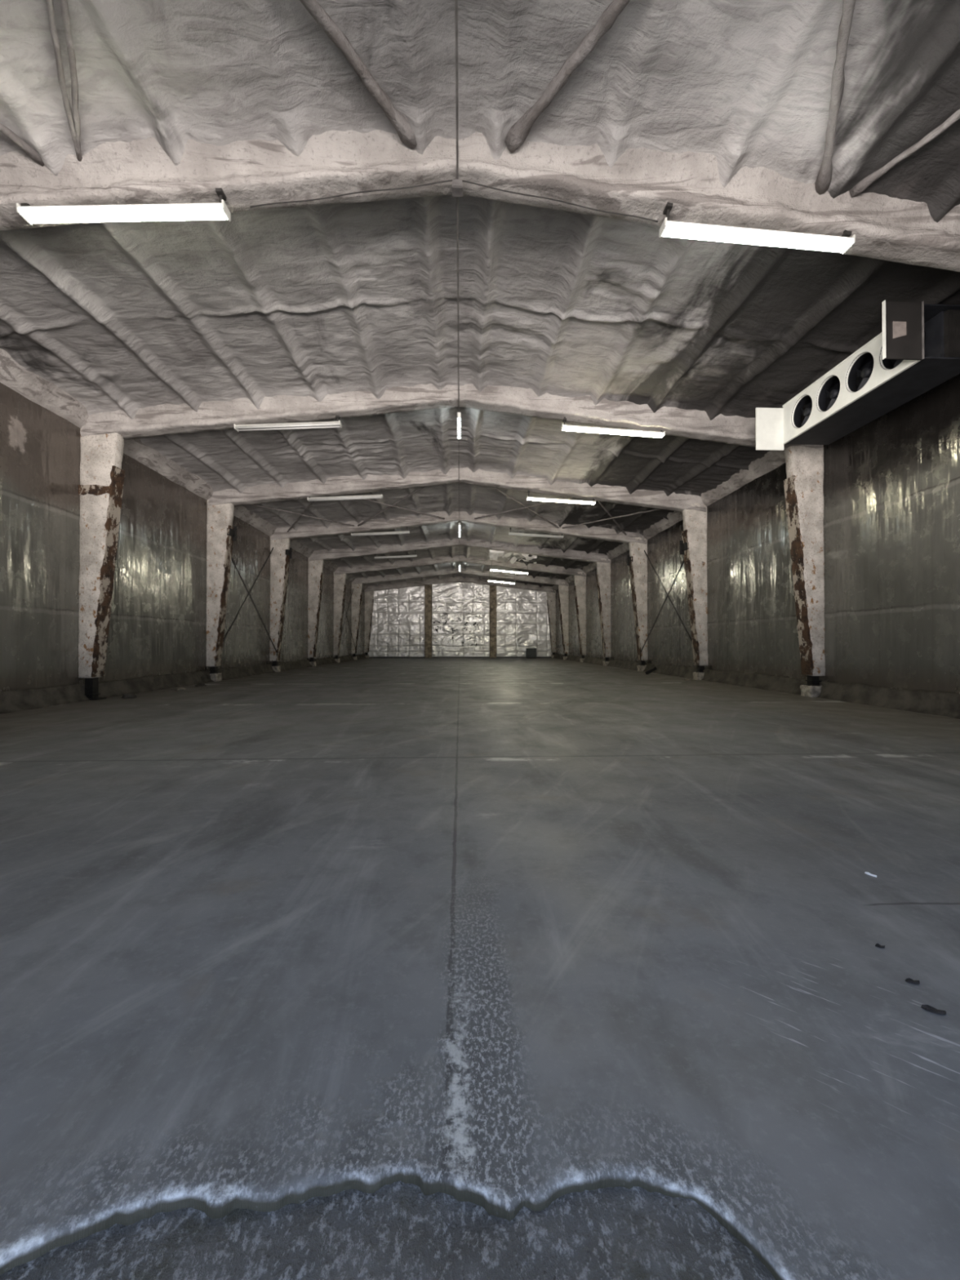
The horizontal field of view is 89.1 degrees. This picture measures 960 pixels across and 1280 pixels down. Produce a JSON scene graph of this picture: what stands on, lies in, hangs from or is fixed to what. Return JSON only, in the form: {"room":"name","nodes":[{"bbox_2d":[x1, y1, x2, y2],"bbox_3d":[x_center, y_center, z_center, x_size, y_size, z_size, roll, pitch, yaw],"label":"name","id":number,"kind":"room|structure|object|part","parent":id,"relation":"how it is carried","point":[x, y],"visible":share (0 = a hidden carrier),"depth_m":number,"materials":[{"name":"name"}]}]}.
{"room":"empty warehouse","nodes":[
{"label":"empty warehouse","id":0,"kind":"room"},
{"bbox_2d":[0,382,365,692],"bbox_3d":[-9.504,-1.811,21.571,0.198,7.004,45.259,0,0,-2],"label":"wall","id":1,"kind":"structure","parent":0,"point":[157,622],"depth_m":12.52,"materials":[{"name":"grey metal"}]},
{"bbox_2d":[0,653,366,714],"bbox_3d":[-9.242,1.241,21.600,0.327,0.462,44.940,0,0,-2],"label":"wall curb","id":2,"kind":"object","parent":1,"relation":"attached to","point":[16,700],"depth_m":12.38,"materials":[{"name":"concrete"}]},
{"bbox_2d":[0,348,368,589],"bbox_3d":[-9.233,-4.887,21.621,0.473,0.503,44.880,0,0,-2],"label":"eave beam","id":3,"kind":"structure","parent":1,"relation":"attached to","point":[30,385],"depth_m":12.34,"materials":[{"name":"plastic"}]},
{"bbox_2d":[368,656,551,657],"bbox_3d":[-1.798,1.585,44.282,16.900,0.120,0.280,0,0,-2],"label":"trim","id":4,"kind":"structure","parent":1,"relation":"attached to","point":[547,656],"depth_m":44.13,"materials":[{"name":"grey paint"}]},
{"bbox_2d":[0,1181,775,1279],"bbox_3d":[-1.037,1.298,0.072,6.400,0.047,2.650,0,0,-2],"label":"ground","id":5,"kind":"structure","parent":0,"point":[397,1231],"depth_m":1.05,"materials":[{"name":"grey concrete"}]},
{"bbox_2d":[0,657,959,1279],"bbox_3d":[-0.824,1.501,21.963,17.420,0.122,45.019,0,0,-2],"label":"floor","id":6,"kind":"structure","parent":0,"point":[502,936],"depth_m":1.98,"materials":[{"name":"concrete"}]},
{"bbox_2d":[121,692,136,698],"bbox_3d":[-8.206,1.291,11.402,0.318,0.129,0.281,0,0,-2],"label":"chunk","id":7,"kind":"object","parent":6,"relation":"on","point":[131,695],"visible":1,"depth_m":11.33,"materials":[{"name":"concrete"}]},
{"bbox_2d":[175,687,186,690],"bbox_3d":[-8.132,1.331,13.264,0.246,0.080,0.227,0,-1,-21],"label":"chunk","id":8,"kind":"object","parent":6,"relation":"on","point":[178,688],"visible":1,"depth_m":13.20,"materials":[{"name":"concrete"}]},
{"bbox_2d":[195,683,207,686],"bbox_3d":[-8.375,1.344,14.667,0.312,0.077,0.244,0,0,-18],"label":"chunk","id":9,"kind":"object","parent":6,"relation":"on","point":[197,684],"visible":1,"depth_m":14.58,"materials":[{"name":"concrete"}]},
{"bbox_2d":[424,584,431,657],"bbox_3d":[-4.652,-1.658,43.788,0.659,6.557,0.289,0,0,-2],"label":"wall post","id":10,"kind":"object","parent":6,"relation":"on","point":[428,588],"visible":1,"depth_m":43.67,"materials":[{"name":"brown plastic"}]},
{"bbox_2d":[78,383,825,700],"bbox_3d":[-0.391,-2.397,11.437,17.281,7.565,0.943,0,0,-2],"label":"frame","id":11,"kind":"object","parent":6,"relation":"on","point":[102,437],"visible":0.89,"depth_m":11.28,"materials":[{"name":"concrete"}]},
{"bbox_2d":[234,415,342,431],"bbox_3d":[-4.440,-5.054,11.319,2.406,0.422,0.184,0,0,-2],"label":"strip light","id":12,"kind":"object","parent":11,"relation":"hanging from","point":[337,424],"visible":1,"depth_m":11.28,"materials":[{"name":"white metal"}]},
{"bbox_2d":[235,421,339,429],"bbox_3d":[-4.441,-4.985,11.319,2.380,0.060,0.180,-3,0,-2],"label":"diffuser","id":13,"kind":"object","parent":12,"relation":"on","point":[325,424],"depth_m":11.27,"materials":[{"name":"white plastic"}]},
{"bbox_2d":[560,417,665,438],"bbox_3d":[3.167,-5.079,11.631,2.465,0.439,0.184,0,0,-2],"label":"strip light","id":14,"kind":"object","parent":11,"relation":"hanging from","point":[564,427],"visible":1,"depth_m":11.58,"materials":[{"name":"white plastic"}]},
{"bbox_2d":[206,467,707,681],"bbox_3d":[-0.616,-2.352,16.933,17.281,7.565,0.943,0,0,-2],"label":"frame","id":15,"kind":"object","parent":6,"relation":"on","point":[221,534],"visible":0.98,"depth_m":16.78,"materials":[{"name":"plastic"}]},
{"bbox_3d":[-8.499,-3.652,16.616,0.280,0.500,0.320,0,0,-2],"label":"gusset plate","id":16,"kind":"part","parent":15,"relation":"part of","materials":[{"name":"black metal"}]},
{"bbox_2d":[222,546,273,643],"bbox_3d":[-9.183,-1.799,19.331,0.079,4.787,5.238,0,0,-2],"label":"brace","id":17,"kind":"object","parent":15,"relation":"attached to","point":[233,623],"visible":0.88,"depth_m":19.04,"materials":[{"name":"grey metal"}]},
{"bbox_2d":[231,556,277,653],"bbox_3d":[-9.007,-1.507,19.336,0.090,4.192,5.235,0,0,-2],"label":"brace","id":18,"kind":"object","parent":15,"relation":"attached to","point":[232,558],"visible":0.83,"depth_m":19.14,"materials":[{"name":"metal"}]},
{"bbox_2d":[287,501,314,532],"bbox_3d":[-7.058,-5.045,19.453,0.122,0.362,5.896,0,-1,-32],"label":"brace","id":19,"kind":"object","parent":15,"relation":"attached to","point":[312,502],"visible":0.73,"depth_m":19.77,"materials":[{"name":"plastic"}]},
{"bbox_2d":[248,504,354,526],"bbox_3d":[-7.060,-4.967,19.445,0.102,0.488,5.900,0,-1,28],"label":"brace","id":20,"kind":"object","parent":15,"relation":"attached to","point":[261,506],"visible":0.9,"depth_m":19.26,"materials":[{"name":"plastic"}]},
{"bbox_2d":[306,488,382,501],"bbox_3d":[-4.635,-5.003,16.816,2.545,0.457,0.184,0,0,-2],"label":"strip light","id":21,"kind":"object","parent":15,"relation":"hanging from","point":[366,496],"visible":1,"depth_m":16.77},
{"bbox_2d":[307,494,381,498],"bbox_3d":[-4.636,-4.920,16.815,2.520,0.060,0.180,-3,0,-2],"label":"tray","id":22,"kind":"object","parent":21,"relation":"on","point":[366,496],"depth_m":16.76,"materials":[{"name":"white metal"}]},
{"bbox_2d":[357,486,425,525],"bbox_3d":[-3.565,-5.391,19.593,0.123,0.461,6.283,0,-1,-38],"label":"brace","id":23,"kind":"object","parent":15,"relation":"attached to","point":[421,487],"visible":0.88,"depth_m":19.45,"materials":[{"name":"plastic"}]},
{"bbox_2d":[343,494,444,519],"bbox_3d":[-3.466,-5.360,19.604,0.124,0.459,6.398,0,-1,35],"label":"brace","id":24,"kind":"object","parent":15,"relation":"attached to","point":[366,500],"visible":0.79,"depth_m":19.84,"materials":[{"name":"plastic"}]},
{"bbox_2d":[474,497,573,519],"bbox_3d":[1.773,-5.347,19.803,0.148,0.492,6.390,0,-1,-40],"label":"brace","id":25,"kind":"object","parent":15,"relation":"attached to","point":[548,502],"visible":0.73,"depth_m":20.05,"materials":[{"name":"plastic"}]},
{"bbox_2d":[491,486,559,528],"bbox_3d":[1.881,-5.386,19.821,0.127,0.450,6.272,0,-1,33],"label":"brace","id":26,"kind":"object","parent":15,"relation":"attached to","point":[495,488],"visible":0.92,"depth_m":19.57,"materials":[{"name":"plastic"}]},
{"bbox_2d":[526,489,595,505],"bbox_3d":[2.841,-5.019,17.122,2.426,0.487,0.184,0,0,-2],"label":"strip light","id":27,"kind":"object","parent":15,"relation":"hanging from","point":[528,498],"visible":1,"depth_m":17.06,"materials":[{"name":"white plastic"}]},
{"bbox_2d":[527,496,595,502],"bbox_3d":[2.843,-4.918,17.122,2.400,0.060,0.180,3,-1,-2],"label":"tray","id":28,"kind":"object","parent":27,"relation":"on","point":[529,498],"depth_m":17.05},
{"bbox_2d":[562,508,658,528],"bbox_3d":[5.369,-4.961,19.950,0.113,0.496,5.892,0,-1,-33],"label":"brace","id":29,"kind":"object","parent":15,"relation":"attached to","point":[642,512],"visible":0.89,"depth_m":19.93,"materials":[{"name":"plastic"}]},
{"bbox_2d":[597,501,626,535],"bbox_3d":[5.392,-5.036,19.954,0.109,0.345,5.897,0,-1,28],"label":"brace","id":30,"kind":"object","parent":15,"relation":"attached to","point":[600,504],"visible":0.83,"depth_m":19.71,"materials":[{"name":"plastic"}]},
{"bbox_2d":[640,559,684,653],"bbox_3d":[7.544,-1.504,20.014,0.083,4.177,5.235,0,0,-2],"label":"brace","id":31,"kind":"object","parent":15,"relation":"attached to","point":[682,562],"visible":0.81,"depth_m":19.89,"materials":[{"name":"grey metal"}]},
{"bbox_2d":[644,550,692,643],"bbox_3d":[7.717,-1.794,20.023,0.077,4.785,5.238,0,0,-2],"label":"brace","id":32,"kind":"object","parent":15,"relation":"attached to","point":[689,636],"visible":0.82,"depth_m":19.75,"materials":[{"name":"grey metal"}]},
{"bbox_3d":[7.268,-3.297,17.260,0.280,0.500,0.320,0,0,-2],"label":"gusset plate","id":33,"kind":"part","parent":15,"relation":"part of","materials":[{"name":"black metal"}]},
{"bbox_2d":[269,511,648,671],"bbox_3d":[-0.841,-2.307,22.428,17.281,7.565,0.943,0,0,-2],"label":"frame","id":34,"kind":"object","parent":6,"relation":"on","point":[281,554],"visible":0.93,"depth_m":22.29,"materials":[{"name":"concrete"}]},
{"bbox_3d":[-8.725,-3.957,22.114,0.280,0.500,0.320,0,0,-2],"label":"gusset plate","id":35,"kind":"part","parent":34,"relation":"part of","materials":[{"name":"black metal"}]},
{"bbox_2d":[351,526,409,536],"bbox_3d":[-4.551,-4.988,22.324,2.625,0.481,0.184,0,0,-2],"label":"strip light","id":36,"kind":"object","parent":34,"relation":"hanging from","point":[407,531],"visible":1,"depth_m":22.27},
{"bbox_2d":[351,530,408,534],"bbox_3d":[-4.552,-4.895,22.323,2.600,0.060,0.180,-3,0,-2],"label":"tray","id":37,"kind":"object","parent":36,"relation":"on","point":[405,531],"depth_m":22.26,"materials":[{"name":"white metal"}]},
{"bbox_2d":[508,527,563,537],"bbox_3d":[2.596,-4.977,22.617,2.525,0.498,0.184,0,0,-2],"label":"strip light","id":38,"kind":"object","parent":34,"relation":"hanging from","point":[510,532],"visible":1,"depth_m":22.55,"materials":[{"name":"white metal"}]},
{"bbox_2d":[509,532,562,537],"bbox_3d":[2.598,-4.873,22.616,2.500,0.060,0.180,3,-1,-2],"label":"tray","id":39,"kind":"object","parent":38,"relation":"on","point":[510,533],"depth_m":22.55,"materials":[{"name":"white metal"}]},
{"bbox_3d":[7.042,-3.752,22.759,0.280,0.500,0.320,0,0,-2],"label":"gusset plate","id":40,"kind":"part","parent":34,"relation":"part of","materials":[{"name":"black metal"}]},
{"bbox_2d":[307,538,610,666],"bbox_3d":[-1.067,-2.262,27.923,17.281,7.565,0.943,0,0,-2],"label":"frame","id":41,"kind":"object","parent":6,"relation":"on","point":[316,561],"visible":0.93,"depth_m":27.77,"materials":[{"name":"plastic"}]},
{"bbox_2d":[374,550,417,559],"bbox_3d":[-4.801,-4.892,27.818,2.376,0.546,0.184,0,0,-2],"label":"strip light","id":42,"kind":"object","parent":41,"relation":"hanging from","point":[402,556],"visible":1,"depth_m":27.75,"materials":[{"name":"white plastic"}]},
{"bbox_2d":[374,555,416,557],"bbox_3d":[-4.802,-4.760,27.817,2.350,0.060,0.180,-3,0,-2],"label":"tray","id":43,"kind":"object","parent":42,"relation":"on","point":[403,556],"depth_m":27.75,"materials":[{"name":"white metal"}]},
{"bbox_2d":[489,550,537,564],"bbox_3d":[1.928,-4.833,28.356,2.773,0.854,0.213,0,0,-2],"label":"plastic sheet","id":44,"kind":"object","parent":41,"relation":"hanging from","point":[494,554],"visible":1,"depth_m":28.33,"materials":[{"name":"grey plastic"}]},
{"bbox_2d":[333,555,586,662],"bbox_3d":[-1.292,-2.217,33.418,17.281,7.565,0.943,0,0,-2],"label":"frame","id":45,"kind":"object","parent":6,"relation":"on","point":[340,575],"visible":0.91,"depth_m":33.25,"materials":[{"name":"plastic"}]},
{"bbox_2d":[341,588,353,633],"bbox_3d":[-9.856,-1.672,35.817,0.076,4.790,5.135,0,0,-2],"label":"brace","id":46,"kind":"object","parent":45,"relation":"attached to","point":[353,588],"visible":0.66,"depth_m":36.36,"materials":[{"name":"metal"}]},
{"bbox_2d":[364,576,555,657],"bbox_3d":[-1.730,-2.129,44.109,17.281,7.565,0.943,0,0,-2],"label":"frame","id":47,"kind":"object","parent":6,"relation":"on","point":[369,591],"visible":0.88,"depth_m":43.93,"materials":[{"name":"plastic"}]},
{"bbox_2d":[368,586,424,657],"bbox_3d":[-7.593,-1.755,44.032,5.222,6.565,0.196,0,0,-2],"label":"wall panel","id":48,"kind":"object","parent":47,"relation":"attached to","point":[397,621],"visible":0.99,"depth_m":44.02,"materials":[{"name":"silver metal"}]},
{"bbox_2d":[431,582,489,657],"bbox_3d":[-1.734,-1.850,44.293,5.232,6.756,0.209,0,0,-2],"label":"wall panel","id":49,"kind":"object","parent":47,"relation":"attached to","point":[460,611],"visible":1,"depth_m":44.25,"materials":[{"name":"silver metal"}]},
{"bbox_2d":[496,586,552,657],"bbox_3d":[4.033,-1.747,44.518,5.150,6.555,0.199,0,0,-2],"label":"wall panel","id":50,"kind":"object","parent":47,"relation":"attached to","point":[522,615],"visible":0.96,"depth_m":44.47,"materials":[{"name":"silver metal"}]},
{"bbox_2d":[351,568,568,660],"bbox_3d":[-1.517,-2.172,38.913,17.281,7.565,0.943,0,0,-2],"label":"frame","id":51,"kind":"object","parent":6,"relation":"on","point":[357,584],"visible":0.88,"depth_m":38.77,"materials":[{"name":"plastic"}]},
{"bbox_2d":[344,607,355,648],"bbox_3d":[-9.676,-1.375,35.822,0.075,4.181,5.133,0,0,-2],"label":"brace","id":52,"kind":"object","parent":51,"relation":"attached to","point":[344,607],"visible":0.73,"depth_m":36.27,"materials":[{"name":"grey metal"}]},
{"bbox_2d":[0,129,959,271],"bbox_3d":[-0.166,-2.442,5.942,17.281,7.565,0.943,0,0,-2],"label":"roof beam","id":53,"kind":"structure","parent":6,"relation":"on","point":[641,182],"depth_m":5.84,"materials":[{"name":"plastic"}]},
{"bbox_2d":[0,123,44,166],"bbox_3d":[-5.981,-5.333,2.444,0.120,0.445,6.552,0,0,18],"label":"brace","id":54,"kind":"object","parent":53,"relation":"attached to","point":[4,130],"visible":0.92,"depth_m":5.33,"materials":[{"name":"plastic"}]},
{"bbox_2d":[45,0,82,160],"bbox_3d":[-2.549,-5.725,2.576,0.181,0.462,7.247,0,-1,-34],"label":"brace","id":55,"kind":"object","parent":53,"relation":"attached to","point":[73,117],"visible":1,"depth_m":4.76,"materials":[{"name":"plastic"}]},
{"bbox_2d":[16,187,231,225],"bbox_3d":[-4.124,-5.092,5.688,2.316,0.449,0.184,0,0,-2],"label":"strip light","id":56,"kind":"object","parent":53,"relation":"hanging from","point":[212,211],"visible":1,"depth_m":5.67,"materials":[{"name":"white plastic"}]},
{"bbox_2d":[17,202,225,218],"bbox_3d":[-4.125,-5.006,5.687,2.290,0.060,0.180,-3,0,-2],"label":"diffuser","id":57,"kind":"object","parent":56,"relation":"on","point":[23,206],"depth_m":5.66,"materials":[{"name":"white plastic"}]},
{"bbox_2d":[249,179,452,207],"bbox_3d":[-1.560,-5.410,5.916,2.454,0.337,0.014,0,0,0],"label":"cable","id":58,"kind":"object","parent":53,"relation":"attached to","point":[450,180],"visible":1,"depth_m":5.91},
{"bbox_2d":[299,0,417,148],"bbox_3d":[-2.586,-5.704,2.581,0.208,0.573,7.271,0,-1,30],"label":"brace","id":59,"kind":"object","parent":53,"relation":"attached to","point":[399,121],"visible":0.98,"depth_m":4.98,"materials":[{"name":"plastic"}]},
{"bbox_2d":[454,0,459,537],"bbox_3d":[-0.922,-5.445,21.726,0.024,0.048,44.300,0,0,-2],"label":"conduit","id":60,"kind":"object","parent":53,"relation":"attached to","point":[455,1],"visible":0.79,"depth_m":5.82,"materials":[{"name":"grey metal"}]},
{"bbox_2d":[452,178,462,196],"bbox_3d":[-0.275,-5.513,5.949,0.130,0.112,0.130,0,0,-2],"label":"junction box","id":61,"kind":"object","parent":60,"relation":"attached to","point":[457,188],"visible":1,"depth_m":5.90,"materials":[{"name":"grey metal"}]},
{"bbox_3d":[-0.275,-5.463,5.949,0.130,0.012,0.130,0,0,-2],"label":"lid","id":62,"kind":"part","parent":61,"relation":"part of","materials":[{"name":"grey metal"}]},
{"bbox_2d":[457,412,460,439],"bbox_3d":[-0.530,-5.426,12.409,0.080,0.120,1.280,0,0,-2],"label":"strip light","id":63,"kind":"object","parent":60,"relation":"hanging from","point":[458,413],"visible":1,"depth_m":12.17,"materials":[{"name":"white plastic"}]},
{"bbox_2d":[458,522,460,537],"bbox_3d":[-0.996,-5.333,23.774,0.080,0.120,2.530,0,0,-2],"label":"strip light","id":64,"kind":"object","parent":60,"relation":"attached to","point":[459,522],"visible":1,"depth_m":23.50,"materials":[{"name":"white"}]},
{"bbox_2d":[462,180,657,222],"bbox_3d":[1.008,-5.409,6.021,2.454,0.337,0.014,0,0,-5],"label":"cable","id":65,"kind":"object","parent":53,"relation":"attached to","point":[462,180],"visible":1,"depth_m":6.02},
{"bbox_2d":[505,0,630,152],"bbox_3d":[2.382,-5.701,2.800,0.200,0.561,7.202,0,-1,-34],"label":"brace","id":66,"kind":"object","parent":53,"relation":"attached to","point":[520,130],"visible":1,"depth_m":5.00,"materials":[{"name":"plastic"}]},
{"bbox_2d":[658,202,855,254],"bbox_3d":[3.397,-5.091,5.996,2.366,0.495,0.184,0,0,-2],"label":"strip light","id":67,"kind":"object","parent":53,"relation":"hanging from","point":[842,243],"visible":1,"depth_m":5.97,"materials":[{"name":"white plastic"}]},
{"bbox_2d":[814,0,855,195],"bbox_3d":[2.377,-5.703,2.800,0.167,0.525,7.216,0,-1,30],"label":"brace","id":68,"kind":"object","parent":53,"relation":"attached to","point":[824,179],"visible":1,"depth_m":4.94,"materials":[{"name":"plastic"}]},
{"bbox_2d":[848,109,959,197],"bbox_3d":[5.829,-5.316,2.934,0.132,0.446,6.553,0,-1,-23],"label":"brace","id":69,"kind":"object","parent":53,"relation":"attached to","point":[863,184],"visible":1,"depth_m":5.46,"materials":[{"name":"plastic"}]},
{"bbox_2d":[489,585,497,657],"bbox_3d":[1.192,-1.644,44.029,0.654,6.534,0.288,0,0,-2],"label":"wall post","id":70,"kind":"object","parent":6,"relation":"on","point":[493,603],"visible":0.98,"depth_m":43.90,"materials":[{"name":"brown plastic"}]},
{"bbox_2d":[525,648,537,657],"bbox_3d":[4.545,1.177,43.357,0.920,0.880,0.555,0,0,-2],"label":"box","id":71,"kind":"object","parent":6,"relation":"on","point":[530,652],"visible":0.98,"depth_m":43.10,"materials":[{"name":"grey paint"}]},
{"bbox_3d":[4.555,1.165,43.107,0.800,0.700,0.015,0,0,-2],"label":"door","id":72,"kind":"part","parent":71,"relation":"part of","materials":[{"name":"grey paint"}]},
{"bbox_2d":[644,666,657,674],"bbox_3d":[7.090,1.271,20.247,0.498,0.353,0.060,0,0,-8],"label":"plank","id":73,"kind":"object","parent":6,"relation":"on","point":[654,668],"visible":1,"depth_m":20.22,"materials":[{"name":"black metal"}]},
{"bbox_2d":[864,871,876,877],"bbox_3d":[2.129,1.277,2.659,0.012,0.010,0.057,0,-1,-31],"label":"paper scrap","id":74,"kind":"object","parent":6,"relation":"on","point":[866,873],"visible":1,"depth_m":2.66,"materials":[{"name":"white paper"}]},
{"bbox_2d":[875,943,884,948],"bbox_3d":[1.664,1.272,2.030,0.035,0.010,0.016,0,0,19],"label":"flake","id":75,"kind":"object","parent":6,"relation":"on","point":[878,945],"visible":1,"depth_m":2.03,"materials":[{"name":"black"}]},
{"bbox_2d":[905,977,919,984],"bbox_3d":[1.611,1.270,1.818,0.043,0.010,0.020,0,0,13],"label":"flake","id":76,"kind":"object","parent":6,"relation":"on","point":[908,980],"visible":1,"depth_m":1.81,"materials":[{"name":"black"}]},
{"bbox_2d":[920,1004,946,1014],"bbox_3d":[1.558,1.269,1.676,0.064,0.010,0.025,0,-1,25],"label":"flake","id":77,"kind":"object","parent":6,"relation":"on","point":[927,1007],"visible":1,"depth_m":1.67,"materials":[{"name":"black"}]},
{"bbox_2d":[0,0,959,586],"bbox_3d":[-0.822,-5.345,21.972,17.460,1.193,45.085,0,0,-2],"label":"ceiling","id":78,"kind":"structure","parent":0,"point":[319,301],"depth_m":7.17,"materials":[{"name":"plastic"}]},
{"bbox_2d":[488,565,515,583],"bbox_3d":[1.524,-4.636,34.060,1.957,1.452,0.184,0,0,-2],"label":"strip light","id":79,"kind":"object","parent":78,"relation":"hanging from","point":[499,581],"visible":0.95,"depth_m":33.99,"materials":[{"name":"white plastic"}]},
{"bbox_2d":[488,579,515,582],"bbox_3d":[1.495,-4.079,34.054,1.870,0.060,0.180,6,-1,-2],"label":"tray","id":80,"kind":"object","parent":79,"relation":"on","point":[499,581],"depth_m":33.98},
{"bbox_2d":[489,555,528,573],"bbox_3d":[1.739,-4.660,28.664,2.304,1.566,0.184,0,0,-2],"label":"strip light","id":81,"kind":"object","parent":78,"relation":"hanging from","point":[495,570],"visible":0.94,"depth_m":28.60,"materials":[{"name":"white plastic"}]},
{"bbox_2d":[490,568,528,573],"bbox_3d":[1.711,-4.053,28.658,2.220,0.060,0.180,5,-1,-2],"label":"tray","id":82,"kind":"object","parent":81,"relation":"on","point":[496,570],"depth_m":28.59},
{"bbox_2d":[755,299,959,450],"bbox_3d":[6.806,-4.657,8.952,1.604,1.104,3.215,0,0,-2],"label":"evaporator cooling unit","id":83,"kind":"object","parent":78,"relation":"attached to","point":[917,350],"visible":1,"depth_m":8.42,"materials":[{"name":"white metal"}]},
{"bbox_3d":[6.248,-4.547,10.522,0.610,0.910,0.030,0,0,-2],"label":"panel","id":84,"kind":"part","parent":83,"relation":"part of","materials":[{"name":"white metal"}]},
{"bbox_3d":[6.627,-4.655,8.952,0.062,0.840,3.170,0,0,-2],"label":"plate","id":85,"kind":"part","parent":83,"relation":"part of","materials":[{"name":"white metal"}]},
{"bbox_3d":[6.378,-4.663,7.356,0.610,0.870,0.024,0,0,-2],"label":"panel","id":86,"kind":"part","parent":83,"relation":"part of","materials":[{"name":"grey metal"}]},
{"bbox_2d":[554,373,959,693],"bbox_3d":[7.861,-1.806,22.284,0.195,7.003,45.255,0,0,-2],"label":"wall","id":87,"kind":"structure","parent":0,"point":[891,484],"depth_m":10.93,"materials":[{"name":"grey metal"}]},
{"bbox_2d":[552,450,785,591],"bbox_3d":[7.591,-4.880,22.310,0.468,0.498,44.880,0,0,-2],"label":"beam","id":88,"kind":"structure","parent":87,"relation":"attached to","point":[772,460],"depth_m":15.89,"materials":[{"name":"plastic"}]},
{"bbox_2d":[553,653,959,719],"bbox_3d":[7.597,1.243,22.290,0.327,0.470,44.940,0,0,-2],"label":"wall curb","id":89,"kind":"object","parent":87,"relation":"attached to","point":[940,703],"depth_m":11.10,"materials":[{"name":"concrete"}]}
]}

